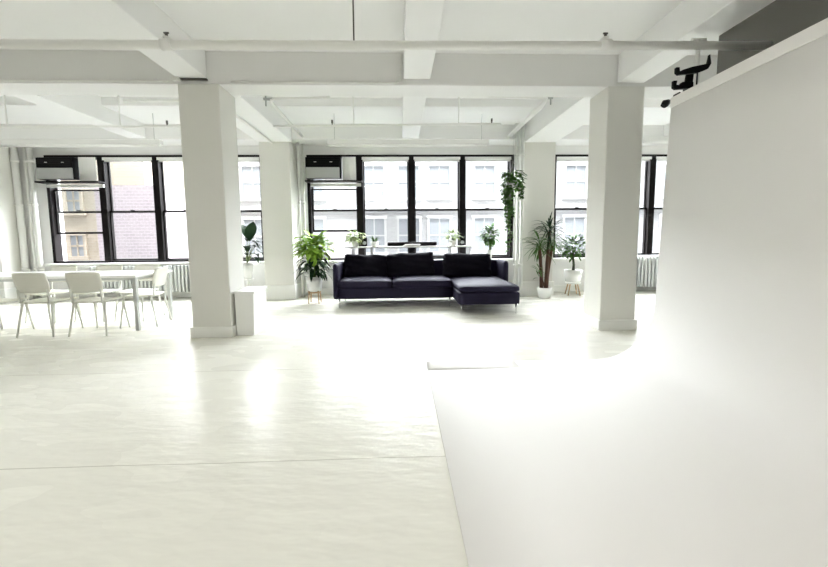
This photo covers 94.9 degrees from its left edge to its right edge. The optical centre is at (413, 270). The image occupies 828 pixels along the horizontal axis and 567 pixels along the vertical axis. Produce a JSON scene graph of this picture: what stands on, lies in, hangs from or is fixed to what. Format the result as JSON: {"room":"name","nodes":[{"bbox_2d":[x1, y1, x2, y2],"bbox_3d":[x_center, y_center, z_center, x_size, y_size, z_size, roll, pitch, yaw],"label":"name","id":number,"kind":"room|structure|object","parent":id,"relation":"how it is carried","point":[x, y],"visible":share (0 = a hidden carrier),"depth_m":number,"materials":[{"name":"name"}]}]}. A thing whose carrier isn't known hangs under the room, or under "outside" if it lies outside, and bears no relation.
{"room":"photo studio","nodes":[
{"label":"photo studio","id":0,"kind":"room"},
{"bbox_2d":[0,290,655,566],"bbox_3d":[-0.515,1.136,2.143,18.700,0.200,12.700,-1,5,-2],"label":"floor","id":1,"kind":"structure","parent":0,"point":[312,438],"depth_m":2.43,"materials":[{"name":"paint"}]},
{"bbox_2d":[0,147,29,288],"bbox_3d":[-8.225,-0.923,7.469,0.630,3.080,0.550,-1,5,-2],"label":"column","id":2,"kind":"structure","parent":1,"relation":"on","point":[10,258],"depth_m":7.40,"materials":[{"name":"paint"}]},
{"bbox_2d":[0,297,34,329],"bbox_3d":[-5.439,0.416,4.937,0.463,0.822,0.529,-1,5,-2],"label":"dining chair","id":3,"kind":"object","parent":1,"relation":"on","point":[2,300],"visible":0.91,"depth_m":5.16,"materials":[{"name":"white"}]},
{"bbox_2d":[9,147,32,299],"bbox_3d":[-7.845,-0.947,7.587,0.131,3.100,0.134,-1,5,-2],"label":"standpipe","id":4,"kind":"object","parent":1,"relation":"on","point":[18,203],"visible":0.85,"depth_m":7.53,"materials":[{"name":"white metal"}]},
{"bbox_2d":[22,147,40,298],"bbox_3d":[-7.686,-0.953,7.633,0.067,3.100,0.068,-1,5,-2],"label":"standpipe","id":5,"kind":"object","parent":1,"relation":"on","point":[23,148],"visible":0.73,"depth_m":7.59,"materials":[{"name":"white metal"}]},
{"bbox_2d":[26,147,46,297],"bbox_3d":[-7.566,-0.953,7.617,0.107,3.100,0.110,-1,5,-2],"label":"standpipe","id":6,"kind":"object","parent":1,"relation":"on","point":[34,203],"visible":0.84,"depth_m":7.57,"materials":[{"name":"white metal"}]},
{"bbox_2d":[11,273,83,337],"bbox_3d":[-4.780,0.408,4.962,0.463,0.822,0.529,-1,5,-2],"label":"dining chair","id":7,"kind":"object","parent":1,"relation":"on","point":[26,283],"visible":1,"depth_m":4.75,"materials":[{"name":"white plastic"}]},
{"bbox_2d":[24,265,82,322],"bbox_3d":[-5.512,0.338,5.811,0.463,0.822,0.529,-1,5,-2],"label":"dining chair","id":8,"kind":"object","parent":1,"relation":"on","point":[52,292],"visible":0.48,"depth_m":5.97,"materials":[{"name":"white"}]},
{"bbox_2d":[0,270,173,330],"bbox_3d":[-5.105,0.410,5.381,2.880,0.745,0.840,-1,5,-2],"label":"dining table","id":9,"kind":"object","parent":1,"relation":"on","point":[134,275],"visible":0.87,"depth_m":5.12,"materials":[{"name":"white"}]},
{"bbox_2d":[64,272,130,336],"bbox_3d":[-4.149,0.401,4.985,0.463,0.822,0.529,-1,5,-5],"label":"dining chair","id":10,"kind":"object","parent":1,"relation":"on","point":[77,282],"visible":1,"depth_m":4.77,"materials":[{"name":"white plastic"}]},
{"bbox_2d":[74,264,122,322],"bbox_3d":[-4.813,0.329,5.836,0.463,0.822,0.529,-1,5,-2],"label":"dining chair","id":11,"kind":"object","parent":1,"relation":"on","point":[113,267],"visible":0.52,"depth_m":6.01,"materials":[{"name":"white plastic"}]},
{"bbox_2d":[114,264,164,321],"bbox_3d":[-4.232,0.322,5.858,0.463,0.822,0.529,-1,5,0],"label":"dining chair","id":12,"kind":"object","parent":1,"relation":"on","point":[140,266],"visible":0.61,"depth_m":5.98,"materials":[{"name":"white plastic"}]},
{"bbox_2d":[90,265,190,296],"bbox_3d":[-5.371,0.226,7.801,2.330,0.680,0.170,-1,5,-2],"label":"radiator","id":13,"kind":"object","parent":1,"relation":"on","point":[180,276],"visible":0.32,"depth_m":7.73,"materials":[{"name":"grey metal"}]},
{"bbox_2d":[119,266,172,327],"bbox_3d":[-3.828,0.357,5.438,0.529,0.822,0.463,-1,5,-10],"label":"dining chair","id":14,"kind":"object","parent":1,"relation":"on","point":[159,277],"visible":0.89,"depth_m":5.35,"materials":[{"name":"white plastic"}]},
{"bbox_2d":[178,84,243,326],"bbox_3d":[-2.513,-0.702,4.790,0.475,3.020,0.450,-1,5,-2],"label":"column","id":15,"kind":"structure","parent":1,"relation":"on","point":[207,111],"depth_m":4.59,"materials":[{"name":"paint"}]},
{"bbox_2d":[190,324,236,337],"bbox_3d":[-2.500,0.734,4.920,0.519,0.135,0.494,-1,5,-2],"label":"baseboard","id":16,"kind":"structure","parent":15,"relation":"attached to","point":[225,331],"depth_m":4.68,"materials":[{"name":"white paint"}]},
{"bbox_2d":[244,278,253,286],"bbox_3d":[-3.315,0.358,7.594,0.260,0.418,0.260,-1,5,-2],"label":"plant stand","id":17,"kind":"object","parent":1,"relation":"on","point":[247,280],"visible":0.3,"depth_m":7.56,"materials":[{"name":"white ceramic"}]},
{"bbox_2d":[241,222,262,278],"bbox_3d":[-3.336,-0.399,7.447,0.687,1.111,0.561,-1,5,-2],"label":"potted plant","id":18,"kind":"object","parent":17,"relation":"on","point":[248,231],"visible":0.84,"depth_m":7.46,"materials":[{"name":"green plant"}]},
{"bbox_2d":[232,286,267,335],"bbox_3d":[-2.127,0.512,4.982,0.270,0.560,0.495,-1,5,-2],"label":"base cabinet","id":19,"kind":"object","parent":1,"relation":"on","point":[250,302],"visible":1,"depth_m":4.77,"materials":[{"name":"white paint"}]},
{"bbox_2d":[259,142,300,284],"bbox_3d":[-2.674,-0.992,7.672,0.580,3.080,0.550,-1,5,-2],"label":"column","id":20,"kind":"structure","parent":1,"relation":"on","point":[278,160],"depth_m":7.40,"materials":[{"name":"paint"}]},
{"bbox_2d":[296,142,303,296],"bbox_3d":[-2.294,-1.004,7.660,0.048,3.100,0.049,-1,5,-2],"label":"standpipe","id":21,"kind":"object","parent":1,"relation":"on","point":[297,144],"visible":0.89,"depth_m":7.62,"materials":[{"name":"white"}]},
{"bbox_2d":[301,144,307,295],"bbox_3d":[-2.250,-1.019,7.821,0.052,3.100,0.054,-1,5,-2],"label":"standpipe","id":22,"kind":"object","parent":1,"relation":"on","point":[302,155],"visible":0.77,"depth_m":7.76,"materials":[{"name":"white"}]},
{"bbox_2d":[308,291,321,303],"bbox_3d":[-1.855,0.478,7.107,0.236,0.242,0.236,-1,5,-2],"label":"plant stand","id":23,"kind":"object","parent":1,"relation":"on","point":[309,292],"visible":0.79,"depth_m":7.01,"materials":[{"name":"brown wood"}]},
{"bbox_2d":[291,230,334,291],"bbox_3d":[-1.862,-0.192,7.067,0.841,1.142,0.887,-1,5,-2],"label":"potted plant","id":24,"kind":"object","parent":23,"relation":"on","point":[314,281],"visible":0.99,"depth_m":6.94,"materials":[{"name":"green plant"}]},
{"bbox_2d":[344,245,471,297],"bbox_3d":[-0.105,0.013,7.684,2.510,1.030,0.360,-1,5,-2],"label":"console table","id":25,"kind":"object","parent":1,"relation":"on","point":[466,246],"visible":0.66,"depth_m":7.48,"materials":[{"name":"white"}]},
{"bbox_2d":[343,230,365,246],"bbox_3d":[-1.170,-0.650,7.556,0.469,0.331,0.489,-1,5,-2],"label":"potted plant","id":26,"kind":"object","parent":25,"relation":"on","point":[355,241],"visible":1,"depth_m":7.49,"materials":[{"name":"green plant"}]},
{"bbox_2d":[368,236,378,246],"bbox_3d":[-0.815,-0.601,7.569,0.274,0.226,0.218,-1,5,-2],"label":"potted succulent","id":27,"kind":"object","parent":25,"relation":"on","point":[374,243],"visible":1,"depth_m":7.53,"materials":[{"name":"ceramic"}]},
{"bbox_2d":[387,242,436,245],"bbox_3d":[-0.039,-0.551,7.728,1.000,0.084,0.096,-1,5,-2],"label":"soundbar","id":28,"kind":"object","parent":25,"relation":"on","point":[388,243],"visible":0.9,"depth_m":7.68,"materials":[{"name":"black plastic"}]},
{"bbox_2d":[443,229,461,245],"bbox_3d":[0.782,-0.671,7.618,0.380,0.328,0.333,-3,6,-24],"label":"potted plant","id":29,"kind":"object","parent":25,"relation":"on","point":[452,242],"visible":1,"depth_m":7.58,"materials":[{"name":"green plant"}]},
{"bbox_2d":[459,236,464,245],"bbox_3d":[0.979,-0.615,7.770,0.110,0.184,0.116,-1,5,-2],"label":"speaker","id":30,"kind":"object","parent":25,"relation":"on","point":[462,239],"visible":0.96,"depth_m":7.72},
{"bbox_2d":[333,252,519,313],"bbox_3d":[0.165,0.154,6.631,3.120,0.934,1.620,-1,5,-2],"label":"sofa","id":31,"kind":"object","parent":1,"relation":"on","point":[470,279],"visible":1,"depth_m":6.63,"materials":[{"name":"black fabric"}]},
{"bbox_2d":[337,276,391,288],"bbox_3d":[-0.870,0.202,6.898,0.945,0.210,0.840,-1,5,-2],"label":"seat cushion","id":32,"kind":"object","parent":31,"relation":"on","point":[343,282],"depth_m":6.50,"materials":[{"name":"black fabric"}]},
{"bbox_2d":[343,254,386,276],"bbox_3d":[-0.909,-0.078,7.130,0.829,0.485,0.320,-1,5,-2],"label":"cushion","id":33,"kind":"object","parent":31,"relation":"on","point":[353,265],"depth_m":7.02,"materials":[{"name":"black fabric"}]},
{"bbox_2d":[386,252,434,277],"bbox_3d":[-0.068,-0.115,7.160,0.911,0.489,0.312,-1,5,-2],"label":"cushion","id":34,"kind":"object","parent":31,"relation":"on","point":[400,264],"depth_m":7.05,"materials":[{"name":"black fabric"}]},
{"bbox_2d":[392,275,451,287],"bbox_3d":[0.129,0.190,6.935,1.040,0.210,0.840,-1,5,-2],"label":"seat cushion","id":35,"kind":"object","parent":31,"relation":"on","point":[398,281],"depth_m":6.54,"materials":[{"name":"black fabric"}]},
{"bbox_2d":[442,253,491,277],"bbox_3d":[1.003,-0.100,7.196,0.933,0.480,0.314,-1,5,-2],"label":"cushion","id":36,"kind":"object","parent":31,"relation":"on","point":[454,265],"depth_m":7.09,"materials":[{"name":"black fabric"}]},
{"bbox_2d":[449,276,518,291],"bbox_3d":[1.145,0.210,6.663,0.955,0.170,1.600,-1,5,-2],"label":"cushion","id":37,"kind":"object","parent":31,"relation":"on","point":[458,283],"depth_m":6.06,"materials":[{"name":"black fabric"}]},
{"bbox_2d":[513,123,516,283],"bbox_3d":[1.985,-1.160,7.466,0.043,3.370,0.044,-1,5,-2],"label":"standpipe","id":38,"kind":"object","parent":1,"relation":"on","point":[515,123],"visible":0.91,"depth_m":7.46,"materials":[{"name":"white"}]},
{"bbox_2d":[516,123,520,291],"bbox_3d":[2.050,-1.161,7.468,0.071,3.370,0.073,-1,5,-2],"label":"standpipe","id":39,"kind":"object","parent":1,"relation":"on","point":[519,130],"visible":0.8,"depth_m":7.45,"materials":[{"name":"white metal"}]},
{"bbox_2d":[519,125,524,296],"bbox_3d":[2.122,-1.162,7.471,0.071,3.370,0.073,-1,5,-2],"label":"standpipe","id":40,"kind":"object","parent":1,"relation":"on","point":[523,127],"visible":0.83,"depth_m":7.46,"materials":[{"name":"white metal"}]},
{"bbox_2d":[515,142,555,281],"bbox_3d":[2.477,-1.055,7.860,0.630,3.080,0.550,-1,5,-2],"label":"column","id":41,"kind":"structure","parent":1,"relation":"on","point":[539,159],"depth_m":7.55,"materials":[{"name":"paint"}]},
{"bbox_2d":[520,212,568,298],"bbox_3d":[2.547,-0.307,7.263,0.988,1.696,0.638,-1,5,-2],"label":"potted palm","id":42,"kind":"object","parent":1,"relation":"on","point":[544,292],"visible":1,"depth_m":7.34,"materials":[{"name":"green plant"}]},
{"bbox_2d":[565,281,580,295],"bbox_3d":[3.252,0.358,7.791,0.300,0.271,0.300,-1,5,-2],"label":"stool","id":43,"kind":"object","parent":1,"relation":"on","point":[567,283],"visible":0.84,"depth_m":7.70,"materials":[{"name":"white wood"}]},
{"bbox_2d":[559,233,585,282],"bbox_3d":[3.240,-0.273,7.737,0.626,0.992,0.650,2,6,26],"label":"potted ficus","id":44,"kind":"object","parent":43,"relation":"on","point":[573,275],"visible":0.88,"depth_m":7.65,"materials":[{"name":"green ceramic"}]},
{"bbox_2d":[564,269,582,282],"bbox_3d":[3.250,0.096,7.767,0.356,0.250,0.356,-1,5,-2],"label":"pot","id":45,"kind":"object","parent":44,"relation":"on","point":[571,275],"depth_m":7.64,"materials":[{"name":"white ceramic"}]},
{"bbox_2d":[583,86,644,319],"bbox_3d":[2.591,-0.765,4.977,0.460,3.020,0.450,-1,5,-2],"label":"column","id":46,"kind":"structure","parent":1,"relation":"on","point":[616,112],"depth_m":4.78,"materials":[{"name":"paint"}]},
{"bbox_2d":[581,313,636,330],"bbox_3d":[2.604,0.672,5.107,0.504,0.135,0.494,-1,5,-2],"label":"baseboard","id":47,"kind":"structure","parent":46,"relation":"attached to","point":[629,324],"depth_m":4.87,"materials":[{"name":"white"}]},
{"bbox_2d":[426,18,827,566],"bbox_3d":[1.405,-0.123,1.023,2.405,2.476,5.154,-1,5,-2],"label":"cove","id":48,"kind":"object","parent":1,"relation":"on","point":[703,442],"visible":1,"depth_m":2.38,"materials":[{"name":"paint"}]},
{"bbox_2d":[661,92,680,107],"bbox_3d":[2.408,-1.599,3.566,0.158,0.121,0.087,1,5,12],"label":"spotlight","id":49,"kind":"object","parent":48,"relation":"attached to","point":[665,103],"visible":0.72,"depth_m":3.56,"materials":[{"name":"black plastic"}]},
{"bbox_2d":[636,255,658,286],"bbox_3d":[5.420,0.043,8.191,1.930,0.780,0.170,-1,5,-2],"label":"radiator","id":50,"kind":"object","parent":1,"relation":"on","point":[647,265],"visible":0.24,"depth_m":8.10,"materials":[{"name":"grey metal"}]},
{"bbox_2d":[691,38,706,85],"bbox_3d":[2.646,-0.646,3.648,0.130,3.022,0.036,-1,5,-2],"label":"pole","id":51,"kind":"object","parent":1,"relation":"on","point":[697,56],"visible":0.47,"depth_m":3.52,"materials":[{"name":"white"}]},
{"bbox_2d":[671,55,710,90],"bbox_3d":[2.499,-1.781,3.438,0.339,0.323,0.055,-1,5,-2],"label":"bracket","id":52,"kind":"object","parent":51,"relation":"attached to","point":[689,73],"visible":0.88,"depth_m":3.42,"materials":[{"name":"black metal"}]},
{"bbox_2d":[18,146,667,289],"bbox_3d":[-0.764,-1.263,8.147,18.100,3.500,0.300,-1,5,-2],"label":"wall","id":53,"kind":"structure","parent":0,"point":[258,273],"depth_m":7.88,"materials":[{"name":"white paint"}]},
{"bbox_2d":[43,155,263,265],"bbox_3d":[-5.264,-1.245,7.813,4.480,2.225,0.310,-1,5,-2],"label":"window","id":54,"kind":"structure","parent":53,"relation":"in","point":[103,161],"depth_m":7.81,"materials":[{"name":"black metal"}]},
{"bbox_2d":[35,157,79,179],"bbox_3d":[-7.118,-2.045,7.609,0.720,0.430,0.194,-1,5,-2],"label":"air conditioner","id":55,"kind":"object","parent":54,"relation":"in","point":[47,168],"visible":1,"depth_m":7.52,"materials":[{"name":"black plastic"}]},
{"bbox_2d":[35,157,72,167],"bbox_3d":[-7.126,-2.146,7.524,0.680,0.195,0.025,-1,5,-2],"label":"grille","id":56,"kind":"object","parent":55,"relation":"attached to","point":[41,162],"depth_m":7.51,"materials":[{"name":"black plastic"}]},
{"bbox_2d":[34,181,105,183],"bbox_3d":[-6.864,-1.770,7.595,1.220,0.030,0.190,-1,5,-2],"label":"shelf","id":57,"kind":"object","parent":54,"relation":"attached to","point":[40,182],"visible":1,"depth_m":7.52,"materials":[{"name":"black metal"}]},
{"bbox_2d":[78,157,96,180],"bbox_3d":[-6.585,-2.045,7.667,0.330,0.490,0.012,-1,5,-2],"label":"filler panel","id":58,"kind":"object","parent":57,"relation":"on","point":[87,165],"visible":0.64,"depth_m":7.66,"materials":[{"name":"white plastic"}]},
{"bbox_2d":[46,184,104,187],"bbox_3d":[-6.842,-1.719,7.696,1.110,0.060,0.060,-1,5,-2],"label":"blind","id":59,"kind":"object","parent":54,"relation":"attached to","point":[47,185],"visible":1,"depth_m":7.67,"materials":[{"name":"white fabric"}]},
{"bbox_2d":[102,157,151,161],"bbox_3d":[-5.811,-2.261,7.718,0.975,0.084,0.065,-1,5,-2],"label":"roller blind","id":60,"kind":"object","parent":54,"relation":"attached to","point":[104,159],"depth_m":7.70,"materials":[{"name":"white fabric"}]},
{"bbox_2d":[156,157,182,161],"bbox_3d":[-4.737,-2.274,7.758,0.975,0.084,0.065,-1,5,-2],"label":"roller blind","id":61,"kind":"object","parent":54,"relation":"attached to","point":[158,159],"depth_m":7.72,"materials":[{"name":"white fabric"}]},
{"bbox_2d":[238,157,258,161],"bbox_3d":[-3.663,-2.287,7.797,0.975,0.084,0.065,-1,5,-2],"label":"roller blind","id":62,"kind":"object","parent":54,"relation":"attached to","point":[240,159],"depth_m":7.78,"materials":[{"name":"white fabric"}]},
{"bbox_2d":[0,279,655,303],"bbox_3d":[-0.733,0.374,7.868,18.100,0.290,0.594,-1,5,-2],"label":"baseboard","id":63,"kind":"structure","parent":53,"relation":"attached to","point":[557,288],"depth_m":7.69,"materials":[{"name":"white paint"}]},
{"bbox_2d":[305,155,515,262],"bbox_3d":[-0.048,-1.309,8.004,4.480,2.225,0.310,-1,5,-2],"label":"window","id":64,"kind":"structure","parent":53,"relation":"in","point":[461,160],"depth_m":7.99,"materials":[{"name":"black metal"}]},
{"bbox_2d":[305,157,341,179],"bbox_3d":[-1.852,-2.110,7.801,0.720,0.430,0.194,-1,5,-2],"label":"air conditioner","id":65,"kind":"object","parent":64,"relation":"in","point":[317,168],"visible":1,"depth_m":7.71,"materials":[{"name":"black plastic"}]},
{"bbox_2d":[305,157,338,166],"bbox_3d":[-1.860,-2.210,7.716,0.680,0.195,0.025,-1,5,-2],"label":"grille","id":66,"kind":"object","parent":65,"relation":"attached to","point":[309,161],"depth_m":7.70,"materials":[{"name":"black plastic"}]},
{"bbox_2d":[305,180,361,182],"bbox_3d":[-1.638,-1.835,7.786,1.140,0.030,0.190,-1,5,-2],"label":"shelf","id":67,"kind":"object","parent":64,"relation":"attached to","point":[306,181],"visible":1,"depth_m":7.70,"materials":[{"name":"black metal"}]},
{"bbox_2d":[342,157,355,179],"bbox_3d":[-1.344,-2.110,7.859,0.280,0.490,0.012,-1,5,-2],"label":"filler panel","id":68,"kind":"object","parent":67,"relation":"on","point":[348,163],"visible":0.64,"depth_m":7.85,"materials":[{"name":"white plastic"}]},
{"bbox_2d":[311,183,360,186],"bbox_3d":[-1.616,-1.784,7.887,1.030,0.060,0.060,-1,5,-2],"label":"blind","id":69,"kind":"object","parent":64,"relation":"attached to","point":[312,184],"visible":1,"depth_m":7.86,"materials":[{"name":"white fabric"}]},
{"bbox_2d":[362,157,408,161],"bbox_3d":[-0.595,-2.325,7.909,0.975,0.084,0.065,-1,5,-2],"label":"roller blind","id":70,"kind":"object","parent":64,"relation":"attached to","point":[364,159],"depth_m":7.89,"materials":[{"name":"white fabric"}]},
{"bbox_2d":[414,157,459,160],"bbox_3d":[0.479,-2.338,7.948,0.975,0.084,0.065,-1,5,-2],"label":"roller blind","id":71,"kind":"object","parent":64,"relation":"attached to","point":[415,158],"depth_m":7.92,"materials":[{"name":"white fabric"}]},
{"bbox_2d":[465,157,510,160],"bbox_3d":[1.553,-2.352,7.987,0.975,0.084,0.065,-1,5,-2],"label":"roller blind","id":72,"kind":"object","parent":64,"relation":"attached to","point":[466,158],"depth_m":7.96,"materials":[{"name":"white fabric"}]},
{"bbox_2d":[479,223,501,258],"bbox_3d":[1.596,-0.638,8.007,0.465,0.765,0.516,-1,5,-2],"label":"potted plant","id":73,"kind":"object","parent":64,"relation":"on","point":[486,237],"visible":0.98,"depth_m":7.93,"materials":[{"name":"green plant"}]},
{"bbox_2d":[553,154,666,259],"bbox_3d":[5.118,-1.372,8.193,4.480,2.225,0.310,-1,5,-2],"label":"window","id":74,"kind":"structure","parent":53,"relation":"in","point":[650,160],"depth_m":8.18,"materials":[{"name":"black metal"}]},
{"bbox_2d":[557,157,587,160],"bbox_3d":[3.497,-2.375,8.059,0.975,0.084,0.065,-1,5,-2],"label":"roller blind","id":75,"kind":"object","parent":74,"relation":"attached to","point":[558,158],"depth_m":8.03,"materials":[{"name":"white fabric"}]},
{"bbox_2d":[0,0,774,124],"bbox_3d":[-0.547,-2.509,1.813,18.700,0.380,12.700,-1,5,-2],"label":"ceiling","id":76,"kind":"structure","parent":0,"point":[374,20],"depth_m":3.99,"materials":[{"name":"white paint"}]},
{"bbox_2d":[12,95,144,137],"bbox_3d":[-5.187,-2.588,5.926,0.330,0.380,2.470,-1,5,-2],"label":"ceiling beam","id":77,"kind":"structure","parent":76,"relation":"attached to","point":[89,109],"depth_m":5.92,"materials":[{"name":"white paint"}]},
{"bbox_2d":[0,113,162,146],"bbox_3d":[-5.966,-2.409,6.491,3.210,0.566,0.100,-1,5,-2],"label":"linear light","id":78,"kind":"object","parent":76,"relation":"hanging from","point":[154,142],"visible":0.94,"depth_m":6.48,"materials":[{"name":"white metal"}]},
{"bbox_2d":[0,145,161,146],"bbox_3d":[-5.964,-2.152,6.514,3.170,0.052,0.052,-1,5,-2],"label":"diffuser","id":79,"kind":"object","parent":78,"relation":"attached to","point":[0,145],"depth_m":6.51,"materials":[{"name":"white plastic"}]},
{"bbox_2d":[0,95,179,127],"bbox_3d":[-5.556,-2.527,6.044,5.200,0.516,0.034,-1,5,-2],"label":"pipe","id":80,"kind":"object","parent":76,"relation":"hanging from","point":[120,125],"visible":0.87,"depth_m":6.07,"materials":[{"name":"white metal"}]},
{"bbox_2d":[68,0,206,77],"bbox_3d":[-2.430,-2.010,0.089,0.340,0.310,8.720,-1,5,-2],"label":"ceiling beam","id":81,"kind":"structure","parent":76,"relation":"attached to","point":[128,19],"depth_m":3.47,"materials":[{"name":"white paint"}]},
{"bbox_2d":[233,96,291,141],"bbox_3d":[-2.619,-2.585,6.023,0.650,0.450,2.470,-1,5,-2],"label":"ceiling beam","id":82,"kind":"structure","parent":76,"relation":"attached to","point":[253,110],"depth_m":6.10,"materials":[{"name":"white paint"}]},
{"bbox_2d":[123,99,178,101],"bbox_3d":[-3.587,-2.498,5.568,1.300,0.043,0.040,-1,5,-2],"label":"pipe","id":83,"kind":"object","parent":82,"relation":"attached to","point":[124,100],"visible":0.66,"depth_m":5.55,"materials":[{"name":"white"}]},
{"bbox_2d":[236,115,272,143],"bbox_3d":[-2.652,-2.333,6.070,0.040,0.038,2.300,-1,5,-2],"label":"pipe","id":84,"kind":"object","parent":82,"relation":"attached to","point":[237,117],"visible":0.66,"depth_m":6.26,"materials":[{"name":"white"}]},
{"bbox_2d":[0,124,667,145],"bbox_3d":[-0.762,-2.769,7.589,18.100,0.400,0.540,-1,5,-2],"label":"ceiling beam","id":85,"kind":"structure","parent":76,"relation":"attached to","point":[496,135],"depth_m":7.32,"materials":[{"name":"white paint"}]},
{"bbox_2d":[263,96,329,137],"bbox_3d":[-1.742,-2.665,6.394,0.970,0.374,1.805,-1,5,-2],"label":"pipe","id":86,"kind":"object","parent":85,"relation":"attached to","point":[280,112],"visible":0.9,"depth_m":5.54,"materials":[{"name":"white"}]},
{"bbox_2d":[492,97,552,138],"bbox_3d":[1.527,-2.692,6.460,0.971,0.390,1.914,-1,5,-2],"label":"pipe","id":87,"kind":"object","parent":85,"relation":"attached to","point":[543,102],"visible":0.71,"depth_m":5.92,"materials":[{"name":"metal"}]},
{"bbox_2d":[499,133,527,252],"bbox_3d":[1.864,-1.453,7.182,0.547,2.224,0.488,-1,5,-2],"label":"hanging plant","id":88,"kind":"object","parent":87,"relation":"hanging from","point":[516,184],"visible":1,"depth_m":7.12,"materials":[{"name":"green plant"}]},
{"bbox_2d":[0,49,717,97],"bbox_3d":[-0.652,-2.466,4.681,18.100,0.480,0.370,-1,5,-2],"label":"ceiling beam","id":89,"kind":"structure","parent":76,"relation":"attached to","point":[453,74],"depth_m":4.53,"materials":[{"name":"white paint"}]},
{"bbox_2d":[0,76,207,81],"bbox_3d":[-5.548,-2.182,4.307,6.280,0.061,0.060,-1,5,-2],"label":"conduit","id":90,"kind":"object","parent":89,"relation":"attached to","point":[175,79],"visible":1,"depth_m":4.39,"materials":[{"name":"white metal"}]},
{"bbox_2d":[231,55,401,83],"bbox_3d":[-1.143,-2.377,4.470,2.000,0.332,0.024,-1,5,-2],"label":"conduit","id":91,"kind":"object","parent":89,"relation":"attached to","point":[288,82],"visible":1,"depth_m":4.48,"materials":[{"name":"white"}]},
{"bbox_2d":[0,0,772,50],"bbox_3d":[-2.385,-2.030,2.842,10.490,0.767,0.084,-1,5,-2],"label":"ceiling pipe","id":92,"kind":"object","parent":76,"relation":"hanging from","point":[166,43],"visible":0.99,"depth_m":2.92,"materials":[{"name":"white metal"}]},
{"bbox_2d":[273,96,500,126],"bbox_3d":[-0.425,-2.605,6.230,3.730,0.486,0.034,-1,5,-2],"label":"pipe","id":93,"kind":"object","parent":76,"relation":"hanging from","point":[458,123],"visible":0.99,"depth_m":6.23,"materials":[{"name":"white metal"}]},
{"bbox_2d":[327,114,488,146],"bbox_3d":[-0.098,-2.481,6.705,2.835,0.566,0.100,-1,5,-2],"label":"linear light","id":94,"kind":"object","parent":76,"relation":"hanging from","point":[334,142],"visible":0.98,"depth_m":6.68,"materials":[{"name":"white metal"}]},
{"bbox_2d":[329,145,486,146],"bbox_3d":[-0.096,-2.225,6.729,2.795,0.052,0.052,-1,5,-2],"label":"diffuser","id":95,"kind":"object","parent":94,"relation":"attached to","point":[329,145],"depth_m":6.71,"materials":[{"name":"white plastic"}]},
{"bbox_2d":[402,96,425,137],"bbox_3d":[-0.026,-2.652,6.115,0.320,0.380,2.470,-1,5,-2],"label":"ceiling beam","id":96,"kind":"structure","parent":76,"relation":"attached to","point":[412,106],"depth_m":5.94,"materials":[{"name":"white paint"}]},
{"bbox_2d":[403,0,445,78],"bbox_3d":[0.198,-2.047,0.185,0.320,0.300,8.720,-1,5,-2],"label":"ceiling beam","id":97,"kind":"structure","parent":76,"relation":"attached to","point":[422,18],"depth_m":3.48,"materials":[{"name":"white paint"}]},
{"bbox_2d":[525,97,592,141],"bbox_3d":[2.513,-2.643,6.211,0.620,0.460,2.470,-1,5,-2],"label":"ceiling beam","id":98,"kind":"structure","parent":76,"relation":"attached to","point":[564,115],"depth_m":6.22,"materials":[{"name":"white paint"}]},
{"bbox_2d":[642,136,668,142],"bbox_3d":[5.220,-2.576,6.897,2.800,0.506,0.100,-1,5,-2],"label":"ceiling beam","id":99,"kind":"structure","parent":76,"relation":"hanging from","point":[646,139],"depth_m":6.83,"materials":[{"name":"paint"}]},
{"bbox_2d":[642,141,667,142],"bbox_3d":[5.222,-2.350,6.918,2.760,0.052,0.052,-1,5,-2],"label":"diffuser","id":100,"kind":"object","parent":99,"relation":"attached to","point":[642,141],"depth_m":6.86,"materials":[{"name":"white plastic"}]},
{"bbox_2d":[663,123,669,135],"bbox_3d":[5.150,-2.716,6.304,0.320,0.380,2.470,-1,5,-2],"label":"ceiling beam","id":101,"kind":"structure","parent":76,"relation":"attached to","point":[666,127],"depth_m":7.45,"materials":[{"name":"white paint"}]},
{"bbox_2d":[618,0,773,82],"bbox_3d":[2.801,-2.064,0.281,0.330,0.330,8.720,-1,5,-2],"label":"ceiling beam","id":102,"kind":"structure","parent":76,"relation":"attached to","point":[708,19],"depth_m":3.61,"materials":[{"name":"white paint"}]},
{"bbox_2d":[537,286,551,298],"bbox_3d":[2.555,0.422,7.449,0.290,0.210,0.290,-1,5,-2],"label":"pot","id":103,"kind":"object","parent":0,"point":[544,292],"depth_m":7.35,"materials":[{"name":"white ceramic"}]},
{"bbox_2d":[717,0,827,73],"bbox_3d":[3.017,-0.437,1.089,0.120,3.060,5.220,-1,5,-2],"label":"wall","id":104,"kind":"structure","parent":0,"point":[779,20],"depth_m":3.04,"materials":[{"name":"white paint"}]},
{"label":"outside","id":105,"kind":"structure","parent":0,"visible":0},
{"bbox_3d":[-0.917,6.886,27.413,120.000,0.200,36.600,-1,5,-2],"label":"street","id":106,"kind":"object","parent":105,"visible":0},
{"bbox_2d":[60,160,183,260],"bbox_3d":[-36.285,0.050,22.140,49.200,15.000,13.220,-1,5,-2],"label":"building","id":107,"kind":"structure","parent":106,"relation":"on","point":[79,247],"depth_m":16.34,"materials":[{"name":"brick"}]},
{"bbox_2d":[94,185,188,259],"bbox_3d":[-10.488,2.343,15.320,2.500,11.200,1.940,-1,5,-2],"label":"brick building","id":108,"kind":"structure","parent":106,"relation":"on","point":[135,233],"depth_m":14.16,"materials":[{"name":"brick"}]},
{"bbox_2d":[238,161,666,257],"bbox_3d":[23.890,-0.907,27.836,70.300,14.800,10.220,-1,5,-2],"label":"stone building","id":109,"kind":"structure","parent":106,"relation":"on","point":[435,179],"depth_m":21.77,"materials":[{"name":"pale stone"},{"name":"window glass"}]},
{"bbox_2d":[355,195,428,212],"bbox_3d":[-1.215,-3.716,21.041,4.000,0.870,0.860,-1,5,-2],"label":"fire escape","id":110,"kind":"object","parent":109,"relation":"attached to","point":[355,195],"visible":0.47,"depth_m":20.62,"materials":[{"name":"grey"}]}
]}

